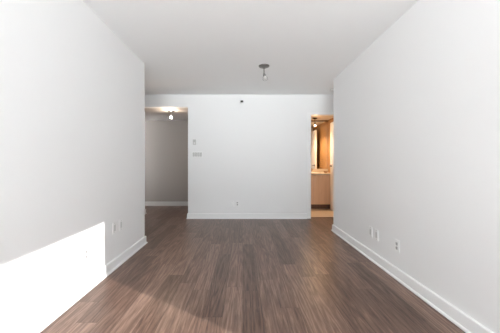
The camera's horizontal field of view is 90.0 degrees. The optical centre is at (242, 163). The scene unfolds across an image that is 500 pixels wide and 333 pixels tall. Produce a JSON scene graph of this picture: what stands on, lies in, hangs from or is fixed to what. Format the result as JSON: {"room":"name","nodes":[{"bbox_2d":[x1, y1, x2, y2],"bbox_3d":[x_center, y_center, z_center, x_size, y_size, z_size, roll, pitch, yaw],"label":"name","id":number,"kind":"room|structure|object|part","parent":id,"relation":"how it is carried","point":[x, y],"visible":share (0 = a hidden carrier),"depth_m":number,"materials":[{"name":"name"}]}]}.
{"room":"empty living room","nodes":[
{"label":"empty living room","id":0,"kind":"room"},
{"bbox_2d":[0,0,144,332],"bbox_3d":[-1.390,-0.135,0.395,0.120,2.440,5.990,0,0,0],"label":"wall","id":1,"kind":"structure","parent":0,"point":[72,92],"depth_m":1.82,"materials":[{"name":"white paint"}]},
{"bbox_2d":[14,236,147,332],"bbox_3d":[-1.390,1.034,0.410,0.180,0.103,6.020,0,0,0],"label":"baseboard","id":2,"kind":"structure","parent":1,"relation":"attached to","point":[50,314],"depth_m":1.96,"materials":[{"name":"white wood"}]},
{"bbox_2d":[83,246,88,262],"bbox_3d":[-1.325,0.767,2.112,0.010,0.116,0.072,0,0,0],"label":"wall outlet","id":3,"kind":"object","parent":1,"relation":"attached to","point":[86,249],"visible":1,"depth_m":2.11,"materials":[{"name":"white plastic"}]},
{"bbox_2d":[112,222,115,234],"bbox_3d":[-1.325,0.667,2.585,0.010,0.116,0.072,0,0,0],"label":"jack plate","id":4,"kind":"object","parent":1,"relation":"attached to","point":[114,223],"visible":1,"depth_m":2.57,"materials":[{"name":"white plastic"}]},
{"bbox_2d":[119,219,122,230],"bbox_3d":[-1.325,0.667,2.722,0.010,0.116,0.072,0,0,0],"label":"jack plate","id":5,"kind":"object","parent":1,"relation":"attached to","point":[121,220],"visible":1,"depth_m":2.71,"materials":[{"name":"white plastic"}]},
{"bbox_2d":[145,120,187,201],"bbox_3d":[-2.250,-0.015,6.500,2.700,2.200,0.100,0,0,0],"label":"wall","id":6,"kind":"structure","parent":0,"point":[166,141],"depth_m":6.45,"materials":[{"name":"grey paint"}]},
{"bbox_2d":[145,202,187,205],"bbox_3d":[-2.250,1.034,6.435,2.500,0.103,0.030,0,0,0],"label":"baseboard","id":7,"kind":"structure","parent":6,"relation":"attached to","point":[146,203],"depth_m":6.43,"materials":[{"name":"grey wood"}]},
{"bbox_2d":[145,108,187,119],"bbox_3d":[-2.250,-1.235,5.795,2.700,0.240,1.510,0,0,0],"label":"ceiling","id":8,"kind":"structure","parent":0,"point":[150,113],"depth_m":5.69,"materials":[{"name":"grey paint"}]},
{"bbox_2d":[145,95,332,218],"bbox_3d":[0.000,-0.135,5.160,6.200,2.440,0.480,0,0,0],"label":"wall","id":9,"kind":"structure","parent":0,"point":[254,151],"depth_m":4.92,"materials":[{"name":"white paint"}]},
{"bbox_2d":[192,151,202,157],"bbox_3d":[-0.887,-0.177,4.913,0.196,0.118,0.016,0,0,0],"label":"light switch","id":10,"kind":"object","parent":9,"relation":"attached to","point":[195,154],"visible":1,"depth_m":4.91,"materials":[{"name":"white plastic"}]},
{"bbox_2d":[186,213,306,218],"bbox_3d":[0.077,1.034,4.965,2.366,0.103,0.150,0,0,0],"label":"baseboard","id":11,"kind":"structure","parent":9,"relation":"attached to","point":[189,215],"depth_m":4.90,"materials":[{"name":"white wood"}]},
{"bbox_2d":[307,112,332,218],"bbox_3d":[1.725,0.041,4.973,0.922,2.088,0.134,0,0,0],"label":"trim","id":12,"kind":"structure","parent":9,"relation":"attached to","point":[309,114],"depth_m":4.91,"materials":[{"name":"white wood"}]},
{"bbox_2d":[329,122,332,209],"bbox_3d":[2.071,0.061,5.455,0.140,2.023,0.809,0,0,0],"label":"door","id":13,"kind":"structure","parent":9,"relation":"in","point":[331,123],"depth_m":5.78,"materials":[{"name":"white wood"}]},
{"bbox_2d":[83,0,417,94],"bbox_3d":[0.000,-1.405,1.120,6.200,0.100,7.840,0,0,0],"label":"ceiling","id":14,"kind":"structure","parent":0,"point":[186,47],"depth_m":2.73,"materials":[{"name":"white paint"}]},
{"bbox_2d":[259,64,268,80],"bbox_3d":[0.296,-1.252,3.470,0.150,0.206,0.150,0,0,0],"label":"ceiling spotlight","id":15,"kind":"object","parent":14,"relation":"hanging from","point":[262,66],"visible":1,"depth_m":3.44,"materials":[{"name":"silver metal"}]},
{"bbox_2d":[40,206,464,332],"bbox_3d":[-0.250,1.134,1.930,6.700,0.102,9.260,0,0,0],"label":"floor","id":16,"kind":"structure","parent":0,"point":[190,275],"depth_m":2.19,"materials":[{"name":"brown wood"}]},
{"bbox_2d":[311,175,329,208],"bbox_3d":[1.405,0.676,6.184,1.586,0.813,0.537,0,0,0],"label":"vanity cabinet","id":17,"kind":"object","parent":16,"relation":"on","point":[320,184],"visible":0.31,"depth_m":5.92,"materials":[{"name":"brown wood"}]},
{"bbox_3d":[1.526,0.627,5.925,0.436,0.684,0.020,0,0,0],"label":"cabinet door","id":18,"kind":"part","parent":17,"relation":"part of","materials":[{"name":"brown wood"}]},
{"bbox_2d":[311,173,329,174],"bbox_3d":[1.403,0.252,6.174,1.597,0.037,0.568,0,0,0],"label":"countertop","id":19,"kind":"structure","parent":17,"relation":"on","point":[311,173],"depth_m":5.89,"materials":[{"name":"beige stone"}]},
{"bbox_3d":[1.966,0.627,5.925,0.436,0.684,0.020,0,0,0],"label":"cabinet door","id":20,"kind":"part","parent":17,"relation":"part of","materials":[{"name":"brown wood"}]},
{"bbox_2d":[311,118,332,172],"bbox_3d":[1.402,-0.015,5.800,1.804,2.200,1.520,0,0,0],"label":"wall","id":21,"kind":"structure","parent":0,"point":[330,120],"depth_m":6.42,"materials":[{"name":"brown paint"}]},
{"bbox_2d":[311,121,327,168],"bbox_3d":[1.445,-0.481,6.454,1.504,1.233,0.012,0,0,0],"label":"mirror","id":22,"kind":"object","parent":21,"relation":"attached to","point":[319,134],"visible":0.36,"depth_m":6.45,"materials":[{"name":"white mirror"}]},
{"bbox_2d":[312,169,327,172],"bbox_3d":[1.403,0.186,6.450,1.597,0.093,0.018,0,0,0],"label":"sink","id":23,"kind":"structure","parent":21,"relation":"attached to","point":[314,170],"depth_m":6.44,"materials":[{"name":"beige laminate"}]},
{"bbox_2d":[311,116,332,119],"bbox_3d":[1.400,-1.235,5.800,1.800,0.240,1.520,0,0,0],"label":"ceiling","id":24,"kind":"structure","parent":0,"point":[317,117],"depth_m":6.06,"materials":[{"name":"beige paint"}]},
{"bbox_2d":[333,0,499,332],"bbox_3d":[1.525,-0.135,0.710,0.130,2.440,6.620,0,0,0],"label":"wall","id":25,"kind":"structure","parent":0,"point":[416,114],"depth_m":1.95,"materials":[{"name":"white paint"}]},
{"bbox_2d":[369,226,372,237],"bbox_3d":[1.456,0.777,2.845,0.010,0.116,0.072,0,0,0],"label":"jack plate","id":26,"kind":"object","parent":25,"relation":"attached to","point":[370,228],"visible":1,"depth_m":2.82,"materials":[{"name":"white plastic"}]},
{"bbox_2d":[375,229,378,240],"bbox_3d":[1.456,0.777,2.718,0.010,0.116,0.072,0,0,0],"label":"jack plate","id":27,"kind":"object","parent":25,"relation":"attached to","point":[376,230],"visible":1,"depth_m":2.70,"materials":[{"name":"white plastic"}]},
{"bbox_2d":[395,239,399,252],"bbox_3d":[1.455,0.777,2.358,0.010,0.116,0.072,0,0,0],"label":"wall outlet","id":28,"kind":"object","parent":25,"relation":"attached to","point":[397,242],"visible":1,"depth_m":2.35,"materials":[{"name":"white plastic"}]},
{"bbox_2d":[331,224,493,332],"bbox_3d":[1.525,1.034,2.345,0.190,0.103,3.410,0,0,0],"label":"baseboard","id":29,"kind":"structure","parent":25,"relation":"attached to","point":[466,323],"depth_m":2.01,"materials":[{"name":"white wood"}]}
]}

